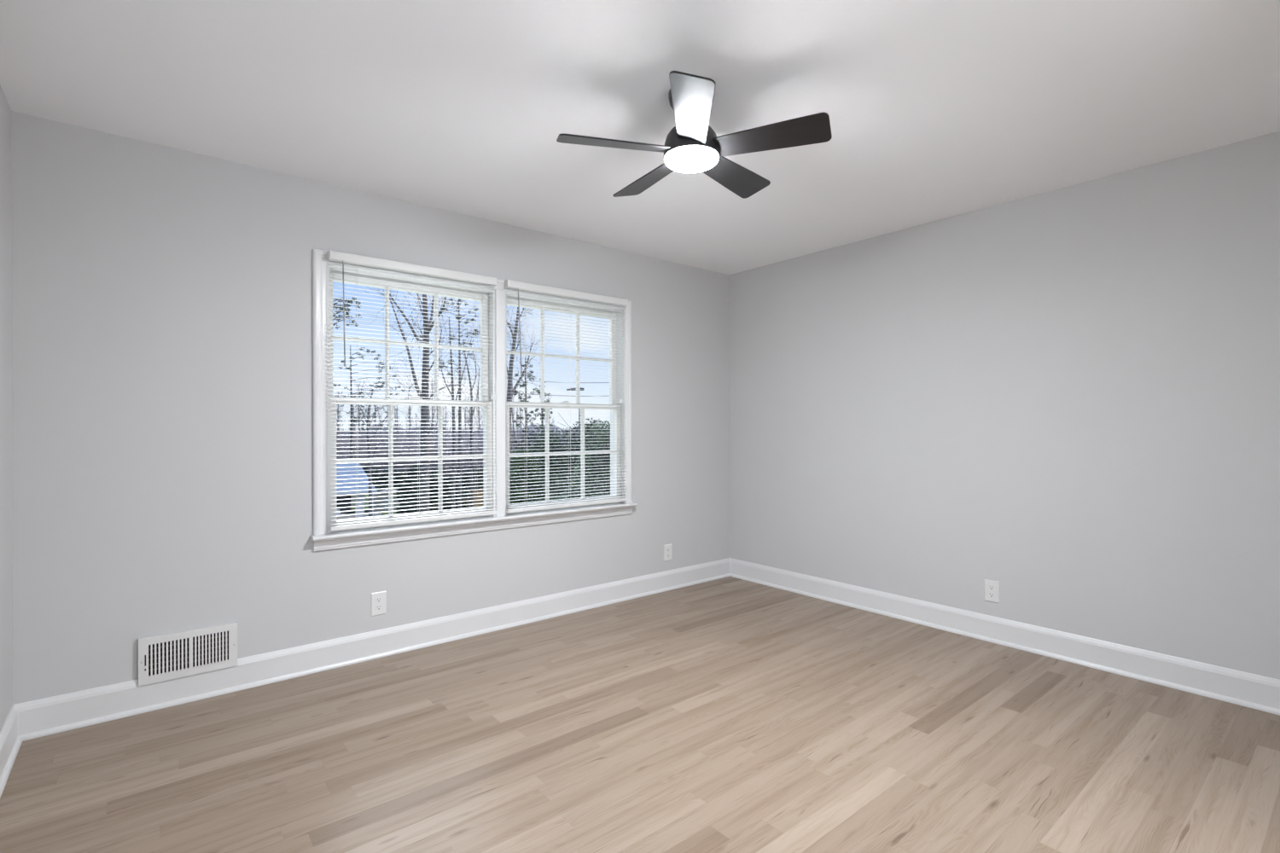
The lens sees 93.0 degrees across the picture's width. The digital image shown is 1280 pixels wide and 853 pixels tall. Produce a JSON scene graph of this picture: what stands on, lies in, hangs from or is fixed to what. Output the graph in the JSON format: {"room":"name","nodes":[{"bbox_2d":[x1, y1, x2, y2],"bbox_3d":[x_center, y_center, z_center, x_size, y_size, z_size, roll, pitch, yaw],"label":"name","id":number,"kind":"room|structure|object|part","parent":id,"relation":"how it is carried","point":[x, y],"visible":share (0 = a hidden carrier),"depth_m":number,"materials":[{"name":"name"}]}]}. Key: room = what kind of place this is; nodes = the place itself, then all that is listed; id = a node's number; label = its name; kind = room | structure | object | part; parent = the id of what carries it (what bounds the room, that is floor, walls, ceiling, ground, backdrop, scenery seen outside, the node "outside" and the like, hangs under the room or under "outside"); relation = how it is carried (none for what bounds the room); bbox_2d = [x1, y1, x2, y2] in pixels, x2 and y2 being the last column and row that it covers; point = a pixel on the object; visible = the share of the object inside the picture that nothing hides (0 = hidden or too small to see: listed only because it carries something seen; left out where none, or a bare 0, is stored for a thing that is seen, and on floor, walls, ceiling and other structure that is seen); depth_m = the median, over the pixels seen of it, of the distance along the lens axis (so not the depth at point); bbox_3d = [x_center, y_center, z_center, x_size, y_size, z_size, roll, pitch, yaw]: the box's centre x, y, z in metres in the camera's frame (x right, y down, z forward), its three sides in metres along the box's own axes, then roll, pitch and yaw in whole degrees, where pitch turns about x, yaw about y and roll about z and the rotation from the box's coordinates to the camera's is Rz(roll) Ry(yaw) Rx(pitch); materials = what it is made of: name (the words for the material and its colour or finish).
{"room":"empty bedroom","nodes":[
{"label":"empty bedroom","id":0,"kind":"room"},
{"bbox_2d":[0,85,12,731],"bbox_3d":[-0.733,-0.008,0.122,0.190,2.440,5.600,0,0,-39],"label":"wall","id":1,"kind":"structure","parent":0,"point":[6,530],"depth_m":2.24,"materials":[{"name":"grey paint"}]},
{"bbox_2d":[0,704,22,798],"bbox_3d":[-1.277,1.144,0.965,0.029,0.140,3.600,0,0,-39],"label":"baseboard","id":2,"kind":"structure","parent":1,"relation":"attached to","point":[10,743],"depth_m":2.19,"materials":[{"name":"white paint"}]},
{"bbox_3d":[-1.271,1.204,0.970,0.014,0.020,3.570,0,0,-39],"label":"shoe moulding","id":3,"kind":"part","parent":2,"relation":"part of","materials":[{"name":"white paint"}]},
{"bbox_2d":[11,110,729,704],"bbox_3d":[-0.893,-0.007,3.691,4.459,2.440,0.250,0,0,-39],"label":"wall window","id":4,"kind":"structure","parent":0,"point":[162,398],"depth_m":2.82,"materials":[{"name":"grey paint"}]},
{"bbox_2d":[138,622,237,686],"bbox_3d":[-1.994,1.002,2.687,0.352,0.198,0.027,0,0,-39],"label":"air vent","id":5,"kind":"object","parent":4,"relation":"attached to","point":[196,648],"visible":1,"depth_m":2.68,"materials":[{"name":"white metal"}]},
{"bbox_2d":[14,558,730,741],"bbox_3d":[-0.840,1.143,3.629,4.079,0.140,0.029,0,0,-39],"label":"baseboard","id":6,"kind":"structure","parent":4,"relation":"attached to","point":[41,718],"depth_m":3.03,"materials":[{"name":"white paint"}]},
{"bbox_2d":[371,591,386,616],"bbox_3d":[-1.379,0.935,3.203,0.077,0.121,0.008,0,0,-39],"label":"wall outlet","id":7,"kind":"object","parent":4,"relation":"attached to","point":[378,599],"visible":1,"depth_m":3.20,"materials":[{"name":"white plastic"}]},
{"bbox_2d":[375,605,382,610],"bbox_3d":[-1.377,0.956,3.201,0.033,0.027,0.003,0,0,-39],"label":"receptacle","id":8,"kind":"object","parent":7,"relation":"attached to","point":[378,608],"depth_m":3.20,"materials":[{"name":"white plastic"}]},
{"bbox_2d":[375,597,382,602],"bbox_3d":[-1.377,0.915,3.201,0.033,0.027,0.003,0,0,-39],"label":"receptacle","id":9,"kind":"object","parent":7,"relation":"attached to","point":[377,599],"depth_m":3.20,"materials":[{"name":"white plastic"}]},
{"bbox_2d":[326,264,495,534],"bbox_3d":[-1.275,-0.139,3.424,0.962,1.395,0.200,0,0,-39],"label":"window","id":10,"kind":"structure","parent":4,"relation":"attached to","point":[488,404],"depth_m":3.38,"materials":[{"name":"white paint"}]},
{"bbox_3d":[-1.283,-0.467,3.423,0.909,0.698,0.034,0,0,-39],"label":"sash","id":11,"kind":"part","parent":10,"relation":"part of","materials":[{"name":"paint"}]},
{"bbox_3d":[-1.244,0.194,3.378,0.909,0.688,0.034,0,0,-39],"label":"sash","id":12,"kind":"part","parent":10,"relation":"part of","materials":[{"name":"paint"}]},
{"bbox_2d":[327,250,497,531],"bbox_3d":[-1.192,-0.176,3.296,0.898,1.398,0.065,0,0,-39],"label":"window blind","id":13,"kind":"object","parent":4,"relation":"attached to","point":[334,256],"visible":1,"depth_m":3.26,"materials":[{"name":"white plastic"}]},
{"bbox_3d":[-1.445,-0.165,3.101,0.007,1.335,0.027,0,0,-39],"label":"ladder cord","id":14,"kind":"part","parent":13,"relation":"part of","materials":[{"name":"fabric"}]},
{"bbox_3d":[-1.196,0.509,3.303,0.891,0.022,0.025,0,0,-39],"label":"rail","id":15,"kind":"part","parent":13,"relation":"part of","materials":[{"name":"white plastic"}]},
{"bbox_3d":[-1.202,-0.166,3.299,0.007,1.335,0.027,0,0,-39],"label":"ladder cord","id":16,"kind":"part","parent":13,"relation":"part of","materials":[{"name":"fabric"}]},
{"bbox_3d":[-0.946,-0.167,3.509,0.007,1.335,0.027,0,0,-39],"label":"ladder cord","id":17,"kind":"part","parent":13,"relation":"part of","materials":[{"name":"fabric"}]},
{"bbox_3d":[-0.852,-0.510,3.556,0.002,0.645,0.003,0,0,-39],"label":"lift cord","id":18,"kind":"part","parent":13,"relation":"part of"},
{"bbox_2d":[506,291,623,515],"bbox_3d":[-0.530,-0.141,4.033,0.962,1.395,0.200,0,0,-39],"label":"window","id":19,"kind":"structure","parent":4,"relation":"attached to","point":[618,433],"depth_m":4.07,"materials":[{"name":"white paint"}]},
{"bbox_3d":[-0.528,-0.469,4.040,0.909,0.698,0.034,0,0,-39],"label":"sash","id":20,"kind":"part","parent":19,"relation":"part of","materials":[{"name":"paint"}]},
{"bbox_3d":[-0.489,0.192,3.995,0.909,0.688,0.034,0,0,-39],"label":"sash","id":21,"kind":"part","parent":19,"relation":"part of","materials":[{"name":"paint"}]},
{"bbox_2d":[504,279,628,513],"bbox_3d":[-0.442,-0.178,3.909,0.907,1.398,0.065,0,0,-39],"label":"window blind","id":22,"kind":"object","parent":4,"relation":"attached to","point":[518,286],"visible":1,"depth_m":3.88,"materials":[{"name":"white plastic"}]},
{"bbox_3d":[-0.697,-0.167,3.712,0.007,1.335,0.027,0,0,-39],"label":"ladder cord","id":23,"kind":"part","parent":22,"relation":"part of","materials":[{"name":"fabric"}]},
{"bbox_3d":[-0.445,0.507,3.917,0.900,0.022,0.025,0,0,-39],"label":"rail","id":24,"kind":"part","parent":22,"relation":"part of","materials":[{"name":"white plastic"}]},
{"bbox_3d":[-0.452,-0.168,3.913,0.007,1.335,0.027,0,0,-39],"label":"ladder cord","id":25,"kind":"part","parent":22,"relation":"part of","materials":[{"name":"fabric"}]},
{"bbox_3d":[-0.193,-0.169,4.125,0.007,1.335,0.027,0,0,-39],"label":"ladder cord","id":26,"kind":"part","parent":22,"relation":"part of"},
{"bbox_3d":[-0.136,-0.512,4.142,0.002,0.645,0.003,0,0,-39],"label":"lift cord","id":27,"kind":"part","parent":22,"relation":"part of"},
{"bbox_3d":[-0.121,-0.512,4.154,0.002,0.645,0.003,0,0,-39],"label":"lift cord","id":28,"kind":"part","parent":22,"relation":"part of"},
{"bbox_2d":[663,544,671,561],"bbox_3d":[0.209,0.935,4.501,0.077,0.121,0.008,0,0,-39],"label":"wall outlet","id":29,"kind":"object","parent":4,"relation":"attached to","point":[667,549],"visible":1,"depth_m":4.50,"materials":[{"name":"white plastic"}]},
{"bbox_2d":[0,576,1279,852],"bbox_3d":[0.864,1.357,1.546,4.459,0.300,5.790,0,0,-39],"label":"floor","id":30,"kind":"structure","parent":0,"point":[729,714],"depth_m":2.23,"materials":[{"name":"brown wood"}]},
{"bbox_2d":[0,0,1279,274],"bbox_3d":[0.856,-1.357,1.546,4.459,0.250,5.790,0,0,-39],"label":"ceiling","id":31,"kind":"structure","parent":0,"point":[936,110],"depth_m":2.24,"materials":[{"name":"paint"}]},
{"bbox_2d":[556,70,831,198],"bbox_3d":[0.189,-1.098,2.261,0.956,0.264,0.950,0,0,-39],"label":"ceiling fan","id":32,"kind":"object","parent":31,"relation":"hanging from","point":[691,146],"visible":1,"depth_m":2.15,"materials":[{"name":"black metal"}]},
{"bbox_3d":[-0.094,-1.012,2.170,0.398,0.006,0.139,0,15,-13],"label":"fan blade","id":33,"kind":"part","parent":32,"relation":"part of","materials":[{"name":"wood"}]},
{"bbox_3d":[0.037,-1.012,2.487,0.139,0.006,0.398,-18,9,-30],"label":"fan blade","id":34,"kind":"part","parent":32,"relation":"part of","materials":[{"name":"wood"}]},
{"bbox_2d":[664,145,718,173],"bbox_3d":[0.190,-0.979,2.238,0.198,0.024,0.198,0,0,-39],"label":"diffuser","id":35,"kind":"object","parent":32,"relation":"attached to","point":[681,159],"depth_m":2.20,"materials":[{"name":"white glass"}]},
{"bbox_3d":[0.167,-1.012,1.947,0.139,0.006,0.398,15,1,4],"label":"fan blade","id":36,"kind":"part","parent":32,"relation":"part of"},
{"bbox_3d":[0.380,-1.013,2.460,0.139,0.006,0.398,-20,-12,39],"label":"fan blade","id":37,"kind":"part","parent":32,"relation":"part of","materials":[{"name":"wood"}]},
{"bbox_3d":[0.459,-1.013,2.127,0.398,0.006,0.139,0,-15,23],"label":"fan blade","id":38,"kind":"part","parent":32,"relation":"part of","materials":[{"name":"wood"}]},
{"bbox_2d":[728,130,1279,680],"bbox_3d":[2.572,-0.018,2.824,0.190,2.440,5.600,0,0,-39],"label":"wall","id":39,"kind":"structure","parent":0,"point":[1066,398],"depth_m":3.21,"materials":[{"name":"grey paint"}]},
{"bbox_2d":[984,579,999,603],"bbox_3d":[1.974,0.924,3.404,0.008,0.121,0.077,0,0,-39],"label":"wall outlet","id":40,"kind":"object","parent":39,"relation":"attached to","point":[992,588],"visible":1,"depth_m":3.40,"materials":[{"name":"white plastic"}]},
{"bbox_2d":[988,592,994,598],"bbox_3d":[1.972,0.945,3.402,0.003,0.027,0.033,0,0,-39],"label":"receptacle","id":41,"kind":"object","parent":40,"relation":"attached to","point":[991,595],"depth_m":3.40,"materials":[{"name":"white plastic"}]},
{"bbox_2d":[988,585,994,590],"bbox_3d":[1.972,0.904,3.402,0.003,0.027,0.033,0,0,-39],"label":"receptacle","id":42,"kind":"object","parent":40,"relation":"attached to","point":[990,587],"depth_m":3.40,"materials":[{"name":"white plastic"}]},
{"bbox_2d":[729,558,1279,715],"bbox_3d":[1.858,1.135,3.529,0.029,0.140,3.600,0,0,-39],"label":"baseboard","id":43,"kind":"structure","parent":39,"relation":"attached to","point":[1260,693],"depth_m":3.19,"materials":[{"name":"white paint"}]},
{"label":"outside","id":44,"kind":"structure","parent":0,"visible":0},
{"bbox_2d":[336,512,381,521],"bbox_3d":[-23.625,7.820,46.284,8.005,0.120,21.114,0,0,-26],"label":"driveway","id":45,"kind":"structure","parent":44,"point":[375,514],"depth_m":52.35,"materials":[{"name":"concrete"}]},
{"bbox_2d":[336,506,340,515],"bbox_3d":[-27.387,7.081,50.499,4.420,1.420,1.747,0,0,-29],"label":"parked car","id":46,"kind":"object","parent":45,"relation":"on","point":[337,509],"visible":0.12,"depth_m":50.78,"materials":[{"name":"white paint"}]},
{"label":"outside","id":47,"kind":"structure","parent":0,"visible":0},
{"bbox_2d":[336,424,609,466],"bbox_3d":[-37.613,3.719,149.802,110.453,8.806,117.872,0,0,-39],"label":"hills","id":48,"kind":"structure","parent":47,"point":[530,426],"depth_m":135.26,"materials":[{"name":"plant"}]},
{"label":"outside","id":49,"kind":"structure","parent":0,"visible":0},
{"bbox_2d":[346,465,610,517],"bbox_3d":[-47.167,8.050,134.641,230.000,0.400,258.500,0,0,-39],"label":"lawn","id":50,"kind":"structure","parent":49,"point":[366,495],"depth_m":58.62,"materials":[{"name":"green plant"}]},
{"bbox_2d":[335,389,348,457],"bbox_3d":[-46.682,1.047,93.772,3.795,13.618,3.040,0,0,21],"label":"tree","id":51,"kind":"object","parent":50,"relation":"on","point":[337,423],"visible":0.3,"depth_m":94.26,"materials":[{"name":"grey plant"}]},
{"bbox_2d":[335,391,349,438],"bbox_3d":[-53.661,0.735,107.204,5.243,14.281,3.717,0,0,-2],"label":"tree","id":52,"kind":"object","parent":50,"relation":"on","point":[337,392],"visible":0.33,"depth_m":107.14,"materials":[{"name":"grey plant"}]},
{"bbox_2d":[333,296,361,329],"bbox_3d":[-12.757,0.238,26.491,1.551,15.026,2.166,0,0,5],"label":"pine tree","id":53,"kind":"object","parent":50,"relation":"on","point":[339,299],"visible":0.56,"depth_m":26.20,"materials":[{"name":"grey plant"}]},
{"bbox_2d":[349,408,359,453],"bbox_3d":[-47.044,2.165,100.780,2.541,11.382,3.172,0,0,-4],"label":"tree","id":54,"kind":"object","parent":50,"relation":"on","point":[353,409],"visible":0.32,"depth_m":100.37,"materials":[{"name":"plant"}]},
{"bbox_2d":[336,380,372,453],"bbox_3d":[-41.218,0.474,88.023,5.408,14.731,3.834,0,0,-22],"label":"tree","id":55,"kind":"object","parent":50,"relation":"on","point":[358,381],"visible":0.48,"depth_m":88.10,"materials":[{"name":"plant"}]},
{"bbox_2d":[336,463,377,517],"bbox_3d":[-31.820,5.504,51.487,16.675,4.600,8.930,0,0,-29],"label":"house","id":56,"kind":"structure","parent":50,"relation":"on","point":[339,468],"depth_m":52.48,"materials":[{"name":"blue"}]},
{"bbox_2d":[333,345,404,459],"bbox_3d":[-30.590,-0.575,67.537,7.763,16.758,3.594,0,0,5],"label":"pine tree","id":57,"kind":"object","parent":50,"relation":"on","point":[351,357],"visible":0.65,"depth_m":66.99,"materials":[{"name":"grey plant"}]},
{"bbox_2d":[362,465,379,488],"bbox_3d":[-32.388,6.277,71.955,3.062,3.593,3.125,0,0,16],"label":"evergreen shrub","id":58,"kind":"object","parent":50,"relation":"on","point":[374,479],"visible":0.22,"depth_m":72.03,"materials":[{"name":"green plant"}]},
{"bbox_2d":[360,389,383,449],"bbox_3d":[-48.127,0.581,106.229,5.859,14.574,4.823,0,0,-19],"label":"tree","id":59,"kind":"object","parent":50,"relation":"on","point":[369,389],"visible":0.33,"depth_m":106.75,"materials":[{"name":"plant"}]},
{"bbox_2d":[337,363,413,517],"bbox_3d":[-22.168,1.365,51.136,6.479,12.925,6.310,0,0,-13],"label":"bare tree","id":60,"kind":"object","parent":50,"relation":"on","point":[367,422],"visible":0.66,"depth_m":49.94,"materials":[{"name":"grey plant"}]},
{"bbox_2d":[369,395,385,449],"bbox_3d":[-40.942,1.475,94.959,3.852,12.740,3.882,0,0,29],"label":"tree","id":61,"kind":"object","parent":50,"relation":"on","point":[373,396],"visible":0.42,"depth_m":94.97,"materials":[{"name":"grey plant"}]},
{"bbox_2d":[372,408,386,455],"bbox_3d":[-48.521,1.788,114.692,4.888,12.158,4.024,0,0,-35],"label":"tree","id":62,"kind":"object","parent":50,"relation":"on","point":[379,409],"visible":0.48,"depth_m":114.15,"materials":[{"name":"plant"}]},
{"bbox_2d":[372,488,400,512],"bbox_3d":[-23.175,6.794,56.109,3.000,1.970,2.700,0,0,-22],"label":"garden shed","id":63,"kind":"object","parent":50,"relation":"on","point":[386,490],"visible":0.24,"depth_m":54.84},
{"bbox_3d":[-22.709,7.142,54.986,0.800,1.230,0.030,0,0,-22],"label":"door","id":64,"kind":"part","parent":63,"relation":"part of","materials":[{"name":"white"}]},
{"bbox_2d":[378,407,401,451],"bbox_3d":[-41.833,0.853,100.449,4.264,13.991,4.230,0,0,30],"label":"tree","id":65,"kind":"object","parent":50,"relation":"on","point":[387,407],"visible":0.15,"depth_m":100.71,"materials":[{"name":"plant"}]},
{"bbox_2d":[377,468,409,491],"bbox_3d":[-27.279,6.276,66.906,3.324,3.648,3.476,0,0,22],"label":"evergreen shrub","id":66,"kind":"object","parent":50,"relation":"on","point":[398,474],"visible":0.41,"depth_m":66.36,"materials":[{"name":"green plant"}]},
{"bbox_2d":[383,408,405,455],"bbox_3d":[-34.984,2.296,88.245,4.446,11.059,3.660,0,0,43],"label":"tree","id":67,"kind":"object","parent":50,"relation":"on","point":[394,409],"visible":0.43,"depth_m":88.34,"materials":[{"name":"brown plant"}]},
{"bbox_2d":[394,405,406,457],"bbox_3d":[-42.440,1.658,107.570,2.762,12.370,3.447,0,0,28],"label":"tree","id":68,"kind":"object","parent":50,"relation":"on","point":[397,405],"visible":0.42,"depth_m":107.36,"materials":[{"name":"plant"}]},
{"bbox_2d":[394,481,418,515],"bbox_3d":[-18.916,6.202,50.049,2.376,3.539,2.265,0,0,-7],"label":"evergreen shrub","id":69,"kind":"object","parent":50,"relation":"on","point":[404,485],"visible":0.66,"depth_m":49.49,"materials":[{"name":"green plant"}]},
{"bbox_2d":[404,407,414,450],"bbox_3d":[-43.032,1.931,114.179,2.641,11.827,3.295,0,0,-32],"label":"tree","id":70,"kind":"object","parent":50,"relation":"on","point":[406,407],"visible":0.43,"depth_m":113.65,"materials":[{"name":"plant"}]},
{"bbox_2d":[404,395,418,453],"bbox_3d":[-35.661,1.396,94.442,4.719,12.853,3.345,0,0,45],"label":"tree","id":71,"kind":"object","parent":50,"relation":"on","point":[410,406],"visible":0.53,"depth_m":94.67,"materials":[{"name":"grey plant"}]},
{"bbox_2d":[410,414,420,448],"bbox_3d":[-44.491,2.462,120.910,3.568,10.782,4.335,0,0,7],"label":"tree","id":72,"kind":"object","parent":50,"relation":"on","point":[417,429],"visible":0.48,"depth_m":120.39,"materials":[{"name":"plant"}]},
{"bbox_2d":[358,286,479,513],"bbox_3d":[-12.993,-1.912,36.282,7.783,19.324,8.368,0,0,-12],"label":"bare tree","id":73,"kind":"object","parent":50,"relation":"on","point":[424,421],"visible":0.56,"depth_m":35.81,"materials":[{"name":"grey plant"}]},
{"bbox_2d":[407,463,436,486],"bbox_3d":[-24.874,6.251,68.874,3.898,4.280,3.936,0,0,-39],"label":"evergreen shrub","id":74,"kind":"object","parent":50,"relation":"on","point":[415,470],"visible":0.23,"depth_m":68.43,"materials":[{"name":"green plant"}]},
{"bbox_2d":[418,472,438,512],"bbox_3d":[-18.683,6.036,54.013,2.565,4.015,2.683,0,0,-3],"label":"evergreen shrub","id":75,"kind":"object","parent":50,"relation":"on","point":[431,480],"visible":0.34,"depth_m":53.40,"materials":[{"name":"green plant"}]},
{"bbox_2d":[415,379,444,452],"bbox_3d":[-30.723,0.314,88.637,4.177,14.990,3.347,0,0,-14],"label":"tree","id":76,"kind":"object","parent":50,"relation":"on","point":[432,385],"visible":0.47,"depth_m":88.27,"materials":[{"name":"brown plant"}]},
{"bbox_2d":[429,407,436,465],"bbox_3d":[-36.734,1.477,106.909,3.843,12.711,3.873,0,0,-24],"label":"tree","id":77,"kind":"object","parent":50,"relation":"on","point":[430,408],"visible":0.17,"depth_m":106.52,"materials":[{"name":"plant"}]},
{"bbox_2d":[433,398,440,462],"bbox_3d":[-38.403,0.853,113.415,4.224,13.972,4.258,0,0,18],"label":"tree","id":78,"kind":"object","parent":50,"relation":"on","point":[436,433],"visible":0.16,"depth_m":113.40,"materials":[{"name":"plant"}]},
{"bbox_2d":[336,424,541,490],"bbox_3d":[-27.637,3.805,79.790,28.982,8.026,29.820,0,0,-39],"label":"undergrowth","id":79,"kind":"object","parent":50,"relation":"on","point":[479,450],"visible":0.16,"depth_m":76.84,"materials":[{"name":"plant"}]},
{"bbox_2d":[407,311,480,510],"bbox_3d":[-13.161,-0.589,41.690,4.732,16.691,7.677,0,0,37],"label":"bare tree","id":80,"kind":"object","parent":50,"relation":"on","point":[453,490],"visible":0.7,"depth_m":41.92,"materials":[{"name":"grey plant"}]},
{"bbox_2d":[436,407,450,462],"bbox_3d":[-30.133,2.048,94.564,4.634,11.526,3.815,0,0,42],"label":"tree","id":81,"kind":"object","parent":50,"relation":"on","point":[445,408],"visible":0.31,"depth_m":94.60,"materials":[{"name":"plant"}]},
{"bbox_2d":[442,406,448,454],"bbox_3d":[-38.926,1.786,119.795,2.700,12.093,3.370,0,0,22],"label":"tree","id":82,"kind":"object","parent":50,"relation":"on","point":[445,406],"visible":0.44,"depth_m":119.92,"materials":[{"name":"plant"}]},
{"bbox_2d":[448,407,458,451],"bbox_3d":[-31.398,1.794,101.573,3.986,12.044,4.842,0,0,3],"label":"tree","id":83,"kind":"object","parent":50,"relation":"on","point":[451,407],"visible":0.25,"depth_m":101.18,"materials":[{"name":"plant"}]},
{"bbox_2d":[437,474,470,511],"bbox_3d":[-15.700,5.946,51.073,2.498,4.021,2.747,0,0,19],"label":"evergreen shrub","id":84,"kind":"object","parent":50,"relation":"on","point":[446,482],"visible":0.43,"depth_m":50.47,"materials":[{"name":"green plant"}]},
{"bbox_2d":[438,296,480,510],"bbox_3d":[-14.996,-1.548,50.562,4.140,18.610,2.802,0,0,-4],"label":"pine tree","id":85,"kind":"object","parent":50,"relation":"on","point":[459,479],"visible":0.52,"depth_m":49.98,"materials":[{"name":"grey plant"}]},
{"bbox_2d":[457,398,475,459],"bbox_3d":[-33.182,0.973,114.183,5.024,13.685,3.562,0,0,9],"label":"tree","id":86,"kind":"object","parent":50,"relation":"on","point":[465,415],"visible":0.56,"depth_m":114.07,"materials":[{"name":"brown plant"}]},
{"bbox_2d":[463,407,476,450],"bbox_3d":[-24.363,2.123,88.394,3.429,11.343,3.457,0,0,30],"label":"tree","id":87,"kind":"object","parent":50,"relation":"on","point":[468,421],"visible":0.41,"depth_m":88.43,"materials":[{"name":"plant"}]},
{"bbox_2d":[463,393,478,448],"bbox_3d":[-32.811,0.485,119.514,4.472,14.676,4.437,0,0,-40],"label":"tree","id":88,"kind":"object","parent":50,"relation":"on","point":[469,393],"visible":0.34,"depth_m":119.80,"materials":[{"name":"plant"}]},
{"bbox_2d":[461,466,483,493],"bbox_3d":[-17.698,6.330,66.097,5.134,4.012,4.385,0,0,16],"label":"evergreen shrub","id":89,"kind":"object","parent":50,"relation":"on","point":[475,484],"visible":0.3,"depth_m":65.00,"materials":[{"name":"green plant"}]},
{"bbox_2d":[465,488,483,509],"bbox_3d":[-14.963,6.779,57.148,3.250,1.950,0.160,0,0,-15],"label":"fence panel","id":90,"kind":"object","parent":50,"relation":"on","point":[478,491],"visible":0.2,"depth_m":57.01,"materials":[{"name":"orange wood"}]},
{"bbox_2d":[442,312,508,508],"bbox_3d":[-13.484,-1.051,48.570,5.404,17.698,4.386,0,0,-32],"label":"bare tree","id":91,"kind":"object","parent":50,"relation":"on","point":[472,411],"visible":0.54,"depth_m":47.93,"materials":[{"name":"grey plant"}]},
{"bbox_2d":[473,392,482,467],"bbox_3d":[-24.434,0.471,94.417,3.269,14.639,4.079,0,0,26],"label":"tree","id":92,"kind":"object","parent":50,"relation":"on","point":[479,410],"visible":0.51,"depth_m":94.13,"materials":[{"name":"plant"}]},
{"bbox_2d":[475,306,547,483],"bbox_3d":[-6.188,-0.295,29.946,3.608,16.069,5.366,0,0,-6],"label":"bare tree","id":93,"kind":"object","parent":50,"relation":"on","point":[509,372],"visible":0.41,"depth_m":29.95,"materials":[{"name":"grey plant"}]},
{"bbox_2d":[511,381,523,449],"bbox_3d":[-19.456,0.377,94.785,4.478,14.812,4.514,0,0,-25],"label":"tree","id":94,"kind":"object","parent":50,"relation":"on","point":[512,420],"visible":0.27,"depth_m":94.33,"materials":[{"name":"plant"}]},
{"bbox_2d":[514,407,523,444],"bbox_3d":[-20.227,2.134,101.342,3.415,11.297,3.443,0,0,-41],"label":"tree","id":95,"kind":"object","parent":50,"relation":"on","point":[517,408],"visible":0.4,"depth_m":100.88,"materials":[{"name":"plant"}]},
{"bbox_2d":[516,400,524,444],"bbox_3d":[-20.692,1.392,107.442,2.852,12.773,3.559,0,0,-4],"label":"tree","id":96,"kind":"object","parent":50,"relation":"on","point":[520,400],"visible":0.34,"depth_m":106.97,"materials":[{"name":"plant"}]},
{"bbox_2d":[511,356,539,449],"bbox_3d":[-8.703,1.230,46.100,2.227,13.018,2.748,0,0,-16],"label":"pine tree","id":97,"kind":"object","parent":50,"relation":"on","point":[525,399],"visible":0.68,"depth_m":45.99,"materials":[{"name":"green plant"}]},
{"bbox_2d":[509,447,544,505],"bbox_3d":[-4.752,4.279,24.991,2.661,6.910,2.581,0,0,-39],"label":"evergreen tree","id":98,"kind":"object","parent":50,"relation":"on","point":[523,460],"visible":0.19,"depth_m":24.52,"materials":[{"name":"green plant"}]},
{"bbox_3d":[-4.812,4.453,24.989,1.702,6.546,1.544,0,0,-39],"label":"stem","id":99,"kind":"part","parent":98,"relation":"part of","materials":[{"name":"plant"}]},
{"bbox_2d":[511,429,565,502],"bbox_3d":[-5.481,3.995,32.985,3.770,7.744,3.762,0,0,13],"label":"evergreen tree","id":100,"kind":"object","parent":50,"relation":"on","point":[532,432],"visible":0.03,"depth_m":32.93,"materials":[{"name":"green plant"}]},
{"bbox_2d":[530,378,552,471],"bbox_3d":[-8.069,1.771,49.831,1.896,11.933,2.993,0,0,-6],"label":"pine tree","id":101,"kind":"object","parent":50,"relation":"on","point":[542,415],"visible":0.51,"depth_m":49.84,"materials":[{"name":"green plant"}]},
{"bbox_2d":[529,427,580,503],"bbox_3d":[-2.896,3.898,21.018,2.405,7.751,2.516,0,0,-20],"label":"evergreen tree","id":102,"kind":"object","parent":50,"relation":"on","point":[552,441],"visible":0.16,"depth_m":20.71,"materials":[{"name":"green plant"}]},
{"bbox_3d":[-2.954,4.050,20.977,1.562,7.340,1.586,0,0,-7],"label":"stem","id":103,"kind":"part","parent":102,"relation":"part of","materials":[{"name":"plant"}]},
{"bbox_2d":[538,477,600,502],"bbox_3d":[-1.652,4.471,14.492,2.395,6.492,2.324,0,0,-39],"label":"evergreen tree","id":104,"kind":"object","parent":50,"relation":"on","point":[573,482],"visible":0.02,"depth_m":14.31,"materials":[{"name":"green plant"}]},
{"bbox_2d":[566,387,584,400],"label":"street lamp","id":105,"kind":"object","parent":50,"relation":"on","point":[572,389],"depth_m":29.86,"materials":[{"name":"grey metal"}]},
{"bbox_2d":[549,418,608,500],"bbox_3d":[-2.633,3.684,26.923,3.495,8.181,3.339,0,0,-9],"label":"evergreen tree","id":106,"kind":"object","parent":50,"relation":"on","point":[578,436],"visible":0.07,"depth_m":26.73,"materials":[{"name":"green plant"}]},
{"bbox_2d":[578,408,580,432],"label":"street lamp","id":107,"kind":"object","parent":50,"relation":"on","point":[578,409],"depth_m":29.97,"materials":[{"name":"grey metal"}]},
{"bbox_2d":[558,409,610,498],"bbox_3d":[-1.035,3.578,16.994,2.488,8.273,2.255,0,0,-16],"label":"evergreen tree","id":108,"kind":"object","parent":50,"relation":"on","point":[591,441],"visible":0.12,"depth_m":16.78,"materials":[{"name":"green plant"}]},
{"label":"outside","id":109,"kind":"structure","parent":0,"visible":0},
{"bbox_2d":[477,374,609,383],"bbox_3d":[-1.808,-2.530,30.000,16.622,0.787,0.025,0,0,29],"label":"overhead cable","id":110,"kind":"object","parent":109,"point":[478,375],"visible":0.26,"depth_m":30.61,"materials":[{"name":"grey metal"}]},
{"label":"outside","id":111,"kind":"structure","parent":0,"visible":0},
{"bbox_2d":[477,388,604,396],"bbox_3d":[-1.805,-1.826,30.000,16.622,0.665,0.025,0,0,29],"label":"overhead cable","id":112,"kind":"object","parent":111,"point":[478,388],"visible":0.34,"depth_m":31.40,"materials":[{"name":"grey metal"}]}
]}

